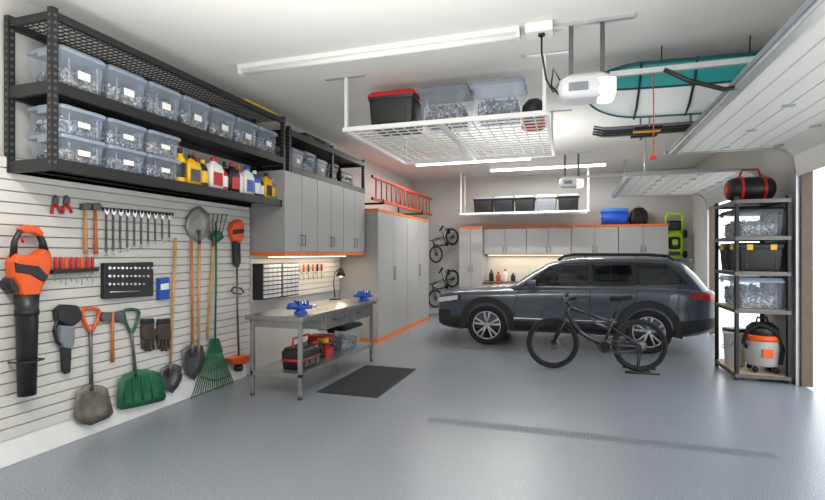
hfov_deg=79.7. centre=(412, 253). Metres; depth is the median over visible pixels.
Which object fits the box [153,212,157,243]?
wrench
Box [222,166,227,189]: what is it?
bottle
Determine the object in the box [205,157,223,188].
bottle
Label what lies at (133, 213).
wrench
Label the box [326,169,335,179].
pile
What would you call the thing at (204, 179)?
bottle
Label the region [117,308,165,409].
shovel
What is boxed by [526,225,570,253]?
upper cabinet
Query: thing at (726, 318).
driveway
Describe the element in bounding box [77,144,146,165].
storage bin
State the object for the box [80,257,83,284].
screwdriver
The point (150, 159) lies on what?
storage bin
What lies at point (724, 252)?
storage bin
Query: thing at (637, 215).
backpack
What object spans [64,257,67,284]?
screwdriver
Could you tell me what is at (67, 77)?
pile
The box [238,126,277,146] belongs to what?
storage bin
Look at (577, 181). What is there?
opener
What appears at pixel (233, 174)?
bottle
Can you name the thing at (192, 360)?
shovel
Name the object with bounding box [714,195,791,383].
storage rack
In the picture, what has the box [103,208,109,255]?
wrench
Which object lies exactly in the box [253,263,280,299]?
organizer
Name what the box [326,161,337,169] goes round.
storage bin
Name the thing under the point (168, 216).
wrench
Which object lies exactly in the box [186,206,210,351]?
shovel
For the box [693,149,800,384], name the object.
wall
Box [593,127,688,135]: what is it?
ski
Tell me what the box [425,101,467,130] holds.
pile
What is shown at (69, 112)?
storage bin
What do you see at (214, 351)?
rake
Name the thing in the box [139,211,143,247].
wrench
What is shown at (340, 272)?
desk lamp
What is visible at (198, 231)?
socket
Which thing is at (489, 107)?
pile
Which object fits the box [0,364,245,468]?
baseboard
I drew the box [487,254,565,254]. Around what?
light
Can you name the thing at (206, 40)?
ceiling
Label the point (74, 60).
storage bin
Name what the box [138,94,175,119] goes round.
pile
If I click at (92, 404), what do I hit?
shovel
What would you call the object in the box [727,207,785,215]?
storage bin
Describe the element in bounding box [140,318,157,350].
glove
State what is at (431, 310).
baseboard
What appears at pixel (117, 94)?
pile
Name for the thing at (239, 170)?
bottle
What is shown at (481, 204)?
storage bin
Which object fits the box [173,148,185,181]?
bottle
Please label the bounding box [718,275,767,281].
storage bin
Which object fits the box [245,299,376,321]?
countertop
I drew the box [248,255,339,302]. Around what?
panel
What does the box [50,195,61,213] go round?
pliers
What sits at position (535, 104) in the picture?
helmet
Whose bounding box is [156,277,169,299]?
carton
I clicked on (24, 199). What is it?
panel
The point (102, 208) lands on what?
rail
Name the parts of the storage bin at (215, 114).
lid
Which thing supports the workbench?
on the floor
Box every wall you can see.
[0,0,412,374]
[413,168,692,308]
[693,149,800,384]
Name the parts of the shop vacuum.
handle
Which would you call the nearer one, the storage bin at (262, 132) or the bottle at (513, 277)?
the storage bin at (262, 132)
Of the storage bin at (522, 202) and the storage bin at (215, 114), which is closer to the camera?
the storage bin at (215, 114)
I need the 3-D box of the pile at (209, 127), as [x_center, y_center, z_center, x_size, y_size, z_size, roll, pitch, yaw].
[-2.290,-1.391,5.649,0.286,0.176,0.335,0,0,18]
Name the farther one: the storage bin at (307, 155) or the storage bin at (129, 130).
the storage bin at (307, 155)
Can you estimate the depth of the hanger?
5.64 m
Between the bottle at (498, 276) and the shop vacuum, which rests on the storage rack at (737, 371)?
the shop vacuum
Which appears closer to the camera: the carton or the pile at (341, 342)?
the carton
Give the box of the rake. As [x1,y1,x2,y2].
[191,222,233,398]
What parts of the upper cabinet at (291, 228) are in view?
trim, door, door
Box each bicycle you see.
[429,226,458,262]
[429,267,458,307]
[527,292,667,371]
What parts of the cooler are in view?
lid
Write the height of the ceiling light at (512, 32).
0.100 m
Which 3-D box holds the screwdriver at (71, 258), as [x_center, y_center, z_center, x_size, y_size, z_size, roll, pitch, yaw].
[-2.963,0.131,4.289,0.032,0.209,0.030,0,0,18]
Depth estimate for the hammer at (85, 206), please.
4.40 m
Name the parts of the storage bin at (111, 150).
lid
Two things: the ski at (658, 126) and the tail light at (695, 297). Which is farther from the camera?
the tail light at (695, 297)
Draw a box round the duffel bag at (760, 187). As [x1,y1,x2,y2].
[724,168,776,200]
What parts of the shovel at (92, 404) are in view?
blade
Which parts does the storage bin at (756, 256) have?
lid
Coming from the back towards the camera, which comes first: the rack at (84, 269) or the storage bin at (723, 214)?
the storage bin at (723, 214)
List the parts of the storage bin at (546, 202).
lid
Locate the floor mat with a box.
[317,365,415,397]
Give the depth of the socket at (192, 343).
5.64 m
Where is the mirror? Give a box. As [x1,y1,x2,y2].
[527,279,535,287]
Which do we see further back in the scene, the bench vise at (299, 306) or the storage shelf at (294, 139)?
the storage shelf at (294, 139)
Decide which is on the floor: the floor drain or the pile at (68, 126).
the floor drain
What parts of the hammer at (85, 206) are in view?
handle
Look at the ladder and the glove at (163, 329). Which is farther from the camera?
the ladder
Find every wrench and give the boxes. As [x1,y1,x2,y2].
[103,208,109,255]
[111,209,115,254]
[118,209,122,252]
[125,210,129,250]
[132,210,136,249]
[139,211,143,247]
[146,212,150,245]
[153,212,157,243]
[160,213,164,242]
[167,214,170,240]
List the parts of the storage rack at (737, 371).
post, post, post, post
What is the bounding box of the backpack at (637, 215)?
[629,206,647,223]
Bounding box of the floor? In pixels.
[0,313,824,499]
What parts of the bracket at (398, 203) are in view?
arm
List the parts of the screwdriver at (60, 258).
handle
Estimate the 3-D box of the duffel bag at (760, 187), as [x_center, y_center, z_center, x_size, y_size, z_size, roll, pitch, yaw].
[4.616,-0.931,6.763,0.565,0.477,0.440,0,0,18]
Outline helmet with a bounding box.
[522,98,544,120]
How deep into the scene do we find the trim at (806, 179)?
6.12 m
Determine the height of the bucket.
0.520 m
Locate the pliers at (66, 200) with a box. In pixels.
[61,195,72,213]
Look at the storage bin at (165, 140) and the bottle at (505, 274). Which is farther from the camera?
the bottle at (505, 274)
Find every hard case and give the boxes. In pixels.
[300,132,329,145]
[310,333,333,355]
[334,171,352,184]
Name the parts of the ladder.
rail, rail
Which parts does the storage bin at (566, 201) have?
lid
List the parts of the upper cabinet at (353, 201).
door, trim, door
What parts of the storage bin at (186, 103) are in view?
lid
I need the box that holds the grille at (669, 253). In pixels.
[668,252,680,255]
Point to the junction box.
(533, 30)
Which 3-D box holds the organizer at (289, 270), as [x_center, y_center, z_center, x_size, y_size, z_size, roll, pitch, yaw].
[-1.895,0.380,7.425,0.172,0.500,0.460,0,0,18]
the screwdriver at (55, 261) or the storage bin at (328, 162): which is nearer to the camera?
the screwdriver at (55, 261)
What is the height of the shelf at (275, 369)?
0.050 m
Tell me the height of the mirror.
0.151 m
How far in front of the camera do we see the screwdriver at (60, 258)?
4.19 m
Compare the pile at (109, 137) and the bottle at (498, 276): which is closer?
the pile at (109, 137)
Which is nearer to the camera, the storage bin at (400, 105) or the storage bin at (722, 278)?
the storage bin at (400, 105)
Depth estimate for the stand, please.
6.83 m
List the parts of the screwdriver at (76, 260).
handle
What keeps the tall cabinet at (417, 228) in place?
on the floor
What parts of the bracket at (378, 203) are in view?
arm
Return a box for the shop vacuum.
[741,316,784,373]
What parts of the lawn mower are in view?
motor, battery door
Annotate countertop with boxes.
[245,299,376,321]
[483,281,517,283]
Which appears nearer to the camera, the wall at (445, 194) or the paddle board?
the paddle board
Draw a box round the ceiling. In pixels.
[23,0,806,180]
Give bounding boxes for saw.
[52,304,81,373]
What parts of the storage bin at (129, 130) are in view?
lid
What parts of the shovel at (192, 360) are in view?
blade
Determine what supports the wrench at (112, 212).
hanging from the rail
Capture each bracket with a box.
[365,199,383,204]
[398,203,422,214]
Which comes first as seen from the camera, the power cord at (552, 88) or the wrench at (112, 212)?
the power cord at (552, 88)
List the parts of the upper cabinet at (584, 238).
door, trim, door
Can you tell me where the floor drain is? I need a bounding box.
[427,416,778,459]
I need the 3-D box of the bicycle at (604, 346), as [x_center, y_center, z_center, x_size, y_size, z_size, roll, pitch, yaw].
[2.561,1.113,6.951,1.833,1.074,0.799,0,0,27]
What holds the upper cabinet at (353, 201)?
attached to the wall at (270, 343)
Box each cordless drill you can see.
[306,340,323,344]
[317,338,333,357]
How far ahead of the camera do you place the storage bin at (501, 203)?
12.16 m
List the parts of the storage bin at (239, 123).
lid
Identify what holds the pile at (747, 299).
in the storage bin at (777, 280)
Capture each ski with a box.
[592,130,685,138]
[593,124,691,133]
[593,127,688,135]
[594,121,694,130]
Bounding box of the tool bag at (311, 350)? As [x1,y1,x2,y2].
[281,333,319,370]
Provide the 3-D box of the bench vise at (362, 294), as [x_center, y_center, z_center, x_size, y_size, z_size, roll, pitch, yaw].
[-0.741,0.632,7.556,0.361,0.155,0.171,0,0,-40]
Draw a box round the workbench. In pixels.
[245,299,376,399]
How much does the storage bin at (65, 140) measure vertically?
0.220 m
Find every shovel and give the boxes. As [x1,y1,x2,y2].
[74,306,113,424]
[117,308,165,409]
[161,238,181,392]
[182,240,204,379]
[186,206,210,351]
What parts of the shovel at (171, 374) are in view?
blade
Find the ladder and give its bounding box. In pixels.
[371,175,431,215]
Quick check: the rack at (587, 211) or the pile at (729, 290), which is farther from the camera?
the rack at (587, 211)
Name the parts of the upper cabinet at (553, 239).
door, trim, door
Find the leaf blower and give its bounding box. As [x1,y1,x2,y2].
[0,225,51,396]
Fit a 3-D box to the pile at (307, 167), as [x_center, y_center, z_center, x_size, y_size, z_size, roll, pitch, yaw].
[-1.650,-1.290,7.410,0.246,0.157,0.270,0,0,18]
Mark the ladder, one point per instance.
(376, 178)
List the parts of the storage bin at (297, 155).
lid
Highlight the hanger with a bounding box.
[639,46,661,140]
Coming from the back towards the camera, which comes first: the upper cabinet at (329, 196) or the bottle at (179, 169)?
the upper cabinet at (329, 196)
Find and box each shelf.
[4,5,285,207]
[250,341,372,378]
[256,126,364,193]
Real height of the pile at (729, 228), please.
0.250 m
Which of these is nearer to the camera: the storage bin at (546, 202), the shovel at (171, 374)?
the shovel at (171, 374)
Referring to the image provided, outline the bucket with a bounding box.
[721,326,744,365]
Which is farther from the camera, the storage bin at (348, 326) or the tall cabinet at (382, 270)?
the tall cabinet at (382, 270)
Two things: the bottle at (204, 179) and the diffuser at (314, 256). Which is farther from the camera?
the diffuser at (314, 256)
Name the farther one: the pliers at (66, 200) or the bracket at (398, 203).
the bracket at (398, 203)
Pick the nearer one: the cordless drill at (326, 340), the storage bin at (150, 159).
the storage bin at (150, 159)
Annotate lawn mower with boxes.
[663,212,686,257]
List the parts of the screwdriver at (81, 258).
handle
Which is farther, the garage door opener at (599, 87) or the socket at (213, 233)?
the socket at (213, 233)
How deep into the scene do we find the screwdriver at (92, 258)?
4.47 m
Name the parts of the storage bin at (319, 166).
lid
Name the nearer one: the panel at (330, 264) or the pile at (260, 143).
the pile at (260, 143)
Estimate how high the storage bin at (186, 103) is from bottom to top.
0.320 m
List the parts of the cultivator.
blade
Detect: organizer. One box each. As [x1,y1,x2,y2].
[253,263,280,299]
[281,262,298,296]
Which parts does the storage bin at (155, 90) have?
lid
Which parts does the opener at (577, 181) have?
panel, rail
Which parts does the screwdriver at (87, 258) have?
handle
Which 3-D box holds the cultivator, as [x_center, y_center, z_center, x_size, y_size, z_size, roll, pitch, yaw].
[-2.398,0.260,6.053,0.053,1.535,0.378,0,0,18]
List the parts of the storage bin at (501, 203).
lid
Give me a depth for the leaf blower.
3.82 m
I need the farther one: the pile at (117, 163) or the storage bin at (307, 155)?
the storage bin at (307, 155)
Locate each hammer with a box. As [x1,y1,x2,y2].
[79,203,91,253]
[90,203,101,253]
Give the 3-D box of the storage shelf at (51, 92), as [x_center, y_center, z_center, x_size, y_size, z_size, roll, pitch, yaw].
[-2.445,-1.240,5.258,0.520,1.220,3.162,0,0,18]
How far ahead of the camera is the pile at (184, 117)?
5.12 m
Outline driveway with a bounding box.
[713,271,824,397]
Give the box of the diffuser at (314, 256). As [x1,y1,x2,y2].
[314,256,345,256]
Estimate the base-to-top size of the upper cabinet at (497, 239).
0.720 m
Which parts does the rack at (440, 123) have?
post, cross rail, post, rail, cross rail, rail, cord coil, post, cross rail, post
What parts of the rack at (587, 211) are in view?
post, post, rail, rail, post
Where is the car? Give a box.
[438,253,714,353]
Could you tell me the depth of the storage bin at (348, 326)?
6.96 m
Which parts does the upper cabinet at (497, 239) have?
door, trim, door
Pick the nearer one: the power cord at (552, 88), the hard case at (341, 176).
the power cord at (552, 88)
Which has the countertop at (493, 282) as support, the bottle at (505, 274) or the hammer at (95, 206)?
the bottle at (505, 274)
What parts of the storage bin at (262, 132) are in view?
lid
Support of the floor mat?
on the floor
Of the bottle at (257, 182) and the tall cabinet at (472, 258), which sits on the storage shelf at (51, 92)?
the bottle at (257, 182)
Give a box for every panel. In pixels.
[0,154,249,441]
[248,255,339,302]
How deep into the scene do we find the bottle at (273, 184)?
6.56 m
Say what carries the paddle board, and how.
hanging from the hanger
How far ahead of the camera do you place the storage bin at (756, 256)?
6.42 m
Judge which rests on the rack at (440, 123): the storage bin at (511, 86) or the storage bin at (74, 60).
the storage bin at (511, 86)
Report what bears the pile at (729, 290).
in the storage bin at (722, 278)
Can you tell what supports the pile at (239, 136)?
in the storage bin at (239, 123)
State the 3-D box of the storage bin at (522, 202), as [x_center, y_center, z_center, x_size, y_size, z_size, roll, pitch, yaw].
[2.781,-1.230,12.194,0.510,0.400,0.433,0,0,18]
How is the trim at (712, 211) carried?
attached to the wall at (776, 164)
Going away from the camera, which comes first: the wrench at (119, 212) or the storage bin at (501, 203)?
the wrench at (119, 212)
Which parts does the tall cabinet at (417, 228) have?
door, trim, trim, door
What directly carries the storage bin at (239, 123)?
on the storage shelf at (51, 92)
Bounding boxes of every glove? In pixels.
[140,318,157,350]
[155,318,170,350]
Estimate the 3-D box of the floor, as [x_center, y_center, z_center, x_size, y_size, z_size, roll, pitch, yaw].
[0.997,1.710,5.771,7.170,0.120,15.200,0,0,18]
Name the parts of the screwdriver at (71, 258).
handle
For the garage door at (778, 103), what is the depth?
4.58 m
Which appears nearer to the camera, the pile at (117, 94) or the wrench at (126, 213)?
the pile at (117, 94)
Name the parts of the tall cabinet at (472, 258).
door, trim, door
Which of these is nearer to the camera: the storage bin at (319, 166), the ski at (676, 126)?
the ski at (676, 126)
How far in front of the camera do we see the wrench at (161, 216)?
5.25 m
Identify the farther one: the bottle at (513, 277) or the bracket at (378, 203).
the bottle at (513, 277)
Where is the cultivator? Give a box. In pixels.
[206,214,226,339]
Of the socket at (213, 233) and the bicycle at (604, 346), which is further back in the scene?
the bicycle at (604, 346)
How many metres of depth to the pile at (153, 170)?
4.71 m
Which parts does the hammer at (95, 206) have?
handle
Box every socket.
[168,362,171,376]
[190,342,193,356]
[197,230,200,243]
[212,232,214,245]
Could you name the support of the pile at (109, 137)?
in the storage bin at (129, 130)
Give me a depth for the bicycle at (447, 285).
13.04 m
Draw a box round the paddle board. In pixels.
[588,51,759,119]
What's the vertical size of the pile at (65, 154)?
0.138 m
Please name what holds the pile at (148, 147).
in the storage bin at (165, 140)
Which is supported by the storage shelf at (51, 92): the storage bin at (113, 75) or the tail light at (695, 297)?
the storage bin at (113, 75)
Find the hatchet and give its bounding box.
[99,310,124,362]
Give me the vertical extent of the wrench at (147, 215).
0.356 m
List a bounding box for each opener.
[553,13,754,105]
[555,151,622,187]
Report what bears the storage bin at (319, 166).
on the storage shelf at (294, 139)
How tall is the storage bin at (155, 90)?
0.320 m
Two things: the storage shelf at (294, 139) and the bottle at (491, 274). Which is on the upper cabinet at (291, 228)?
the storage shelf at (294, 139)
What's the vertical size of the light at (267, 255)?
0.026 m
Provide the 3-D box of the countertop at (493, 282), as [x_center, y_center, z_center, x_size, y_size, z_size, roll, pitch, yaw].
[3.947,0.730,12.268,4.325,0.040,0.615,0,0,18]
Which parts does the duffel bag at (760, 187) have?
handle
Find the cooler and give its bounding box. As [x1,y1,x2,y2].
[600,208,628,224]
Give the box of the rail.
[101,207,173,215]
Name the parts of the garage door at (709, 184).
rail, panel, panel, panel, panel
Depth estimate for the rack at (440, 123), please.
6.02 m
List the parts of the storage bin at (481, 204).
lid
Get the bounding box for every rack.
[49,268,98,273]
[325,50,571,164]
[450,167,598,216]
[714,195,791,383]
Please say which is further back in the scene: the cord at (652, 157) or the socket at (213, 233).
the socket at (213, 233)
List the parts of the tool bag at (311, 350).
handle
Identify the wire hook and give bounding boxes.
[7,358,44,364]
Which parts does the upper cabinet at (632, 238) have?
door, trim, door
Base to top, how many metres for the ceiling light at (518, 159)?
0.100 m
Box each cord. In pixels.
[541,36,560,95]
[650,73,655,159]
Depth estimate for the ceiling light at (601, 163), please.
11.30 m
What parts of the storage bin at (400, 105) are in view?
lid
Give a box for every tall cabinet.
[340,208,407,342]
[407,215,428,328]
[459,226,485,286]
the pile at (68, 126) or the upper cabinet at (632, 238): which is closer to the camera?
the pile at (68, 126)
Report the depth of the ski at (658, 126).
5.77 m
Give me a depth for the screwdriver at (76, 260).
4.33 m
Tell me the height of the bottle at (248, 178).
0.360 m
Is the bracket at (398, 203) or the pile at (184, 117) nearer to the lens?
the pile at (184, 117)
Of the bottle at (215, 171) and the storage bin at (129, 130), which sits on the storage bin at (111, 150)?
the storage bin at (129, 130)
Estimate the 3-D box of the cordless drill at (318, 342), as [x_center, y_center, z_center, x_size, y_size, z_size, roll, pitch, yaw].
[-1.260,1.232,6.356,0.240,0.256,0.070,0,0,-22]
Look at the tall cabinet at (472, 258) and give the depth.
12.76 m
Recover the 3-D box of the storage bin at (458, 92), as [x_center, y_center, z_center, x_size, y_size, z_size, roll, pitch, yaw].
[0.402,-1.670,5.700,0.593,0.420,0.515,0,0,18]
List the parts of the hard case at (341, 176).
lid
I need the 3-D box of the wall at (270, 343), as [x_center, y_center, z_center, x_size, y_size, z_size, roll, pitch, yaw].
[-2.304,-0.200,6.842,0.129,3.700,14.821,0,0,18]
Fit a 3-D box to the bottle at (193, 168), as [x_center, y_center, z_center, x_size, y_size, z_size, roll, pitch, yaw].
[-2.322,-0.880,5.193,0.122,0.320,0.209,0,0,18]
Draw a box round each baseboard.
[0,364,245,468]
[429,308,438,313]
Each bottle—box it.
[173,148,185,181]
[186,154,201,184]
[200,160,207,185]
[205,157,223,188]
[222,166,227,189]
[225,163,239,191]
[238,169,242,192]
[241,166,253,194]
[252,170,260,195]
[260,177,263,196]
[262,173,271,197]
[271,179,275,198]
[489,270,493,280]
[496,272,500,280]
[503,269,507,281]
[511,273,515,281]
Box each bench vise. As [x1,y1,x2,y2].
[286,300,317,313]
[353,290,376,300]
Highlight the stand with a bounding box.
[622,347,659,374]
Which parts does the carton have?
printed panel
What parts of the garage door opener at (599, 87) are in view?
panel, rail, door arm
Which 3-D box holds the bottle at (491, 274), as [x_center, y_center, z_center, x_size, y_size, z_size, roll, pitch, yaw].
[2.058,0.560,12.888,0.120,0.300,0.118,0,0,18]
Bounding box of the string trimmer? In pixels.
[225,219,249,371]
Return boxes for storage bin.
[27,44,105,81]
[27,103,105,129]
[27,132,105,156]
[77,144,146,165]
[81,64,146,97]
[90,117,146,140]
[119,153,180,172]
[121,81,181,110]
[121,129,180,149]
[160,95,210,121]
[189,107,235,131]
[214,117,257,139]
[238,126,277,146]
[275,147,303,168]
[303,151,315,160]
[303,158,327,176]
[318,321,362,332]
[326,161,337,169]
[367,88,425,136]
[417,82,475,104]
[470,76,527,99]
[473,196,493,212]
[493,196,514,211]
[514,195,535,211]
[536,194,556,210]
[557,193,579,209]
[718,211,767,217]
[718,243,730,269]
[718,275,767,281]
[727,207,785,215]
[727,242,785,271]
[727,276,785,284]
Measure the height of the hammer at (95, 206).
0.468 m
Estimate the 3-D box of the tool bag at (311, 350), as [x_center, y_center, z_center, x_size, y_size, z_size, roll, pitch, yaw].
[-1.345,1.174,5.998,0.298,0.372,0.486,0,0,18]
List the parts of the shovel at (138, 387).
blade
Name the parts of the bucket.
lid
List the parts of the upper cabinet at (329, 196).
door, trim, door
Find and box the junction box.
[525,19,553,39]
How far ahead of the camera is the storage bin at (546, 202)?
11.85 m
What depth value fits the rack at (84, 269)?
4.28 m
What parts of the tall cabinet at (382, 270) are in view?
trim, door, trim, door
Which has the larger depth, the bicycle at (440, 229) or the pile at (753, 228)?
the bicycle at (440, 229)
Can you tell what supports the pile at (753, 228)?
in the storage bin at (745, 210)
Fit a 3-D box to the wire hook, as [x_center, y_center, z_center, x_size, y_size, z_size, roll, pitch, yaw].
[-3.025,0.839,3.881,0.188,0.014,0.193,0,0,18]
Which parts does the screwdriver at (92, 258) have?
handle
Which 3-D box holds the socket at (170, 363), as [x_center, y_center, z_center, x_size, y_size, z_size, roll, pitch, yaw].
[-2.621,1.246,5.342,0.043,0.152,0.042,0,0,18]
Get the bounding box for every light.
[237,25,520,76]
[267,255,345,256]
[415,158,531,166]
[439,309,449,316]
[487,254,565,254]
[490,161,606,171]
[691,293,714,301]
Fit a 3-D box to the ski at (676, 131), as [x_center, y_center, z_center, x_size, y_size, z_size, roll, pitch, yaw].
[3.141,-1.502,6.070,1.750,0.095,0.100,0,0,18]
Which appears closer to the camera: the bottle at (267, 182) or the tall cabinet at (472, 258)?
the bottle at (267, 182)
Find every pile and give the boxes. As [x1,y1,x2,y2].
[35,115,97,139]
[35,148,96,164]
[36,67,98,93]
[95,130,139,149]
[96,84,140,108]
[96,157,139,172]
[137,140,175,158]
[137,163,174,179]
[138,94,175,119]
[174,110,204,129]
[204,122,230,138]
[229,129,253,145]
[252,136,272,152]
[302,162,312,172]
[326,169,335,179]
[333,333,356,349]
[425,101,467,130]
[478,97,519,126]
[724,219,761,237]
[724,283,763,303]
[739,220,776,235]
[739,290,776,308]
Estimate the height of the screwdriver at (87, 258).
0.216 m
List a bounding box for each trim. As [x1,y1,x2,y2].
[710,205,714,333]
[801,171,812,386]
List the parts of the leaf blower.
handle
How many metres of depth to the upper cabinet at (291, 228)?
6.73 m
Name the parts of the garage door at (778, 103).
rail, panel, panel, panel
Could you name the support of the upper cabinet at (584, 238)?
attached to the wall at (445, 194)
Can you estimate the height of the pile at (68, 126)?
0.146 m
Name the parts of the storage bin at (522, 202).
lid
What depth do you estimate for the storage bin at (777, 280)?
6.43 m
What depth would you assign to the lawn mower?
11.72 m
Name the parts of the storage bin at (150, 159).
lid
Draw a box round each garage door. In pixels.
[609,138,764,333]
[664,0,824,385]
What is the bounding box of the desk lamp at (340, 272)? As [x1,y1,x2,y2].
[329,268,344,299]
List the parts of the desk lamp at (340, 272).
arm, lamp shade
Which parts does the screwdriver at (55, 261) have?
handle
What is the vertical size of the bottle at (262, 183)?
0.270 m
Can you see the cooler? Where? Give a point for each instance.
(608, 216)
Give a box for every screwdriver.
[53,257,57,280]
[59,257,62,282]
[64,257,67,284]
[69,257,72,280]
[74,257,78,282]
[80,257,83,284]
[85,257,88,280]
[90,257,93,282]
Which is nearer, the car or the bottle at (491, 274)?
the car
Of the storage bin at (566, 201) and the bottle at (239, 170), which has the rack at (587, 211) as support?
the storage bin at (566, 201)
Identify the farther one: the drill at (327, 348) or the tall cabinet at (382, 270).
the tall cabinet at (382, 270)
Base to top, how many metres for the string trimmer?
1.956 m
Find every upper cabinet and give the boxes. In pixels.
[249,170,317,255]
[317,180,343,254]
[342,188,364,254]
[484,226,526,253]
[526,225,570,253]
[571,224,618,252]
[618,224,668,253]
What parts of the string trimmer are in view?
loop handle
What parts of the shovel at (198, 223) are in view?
blade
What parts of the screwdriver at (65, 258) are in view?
handle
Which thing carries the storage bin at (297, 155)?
on the storage shelf at (294, 139)
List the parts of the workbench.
leg, leg, drawer, drawer, leg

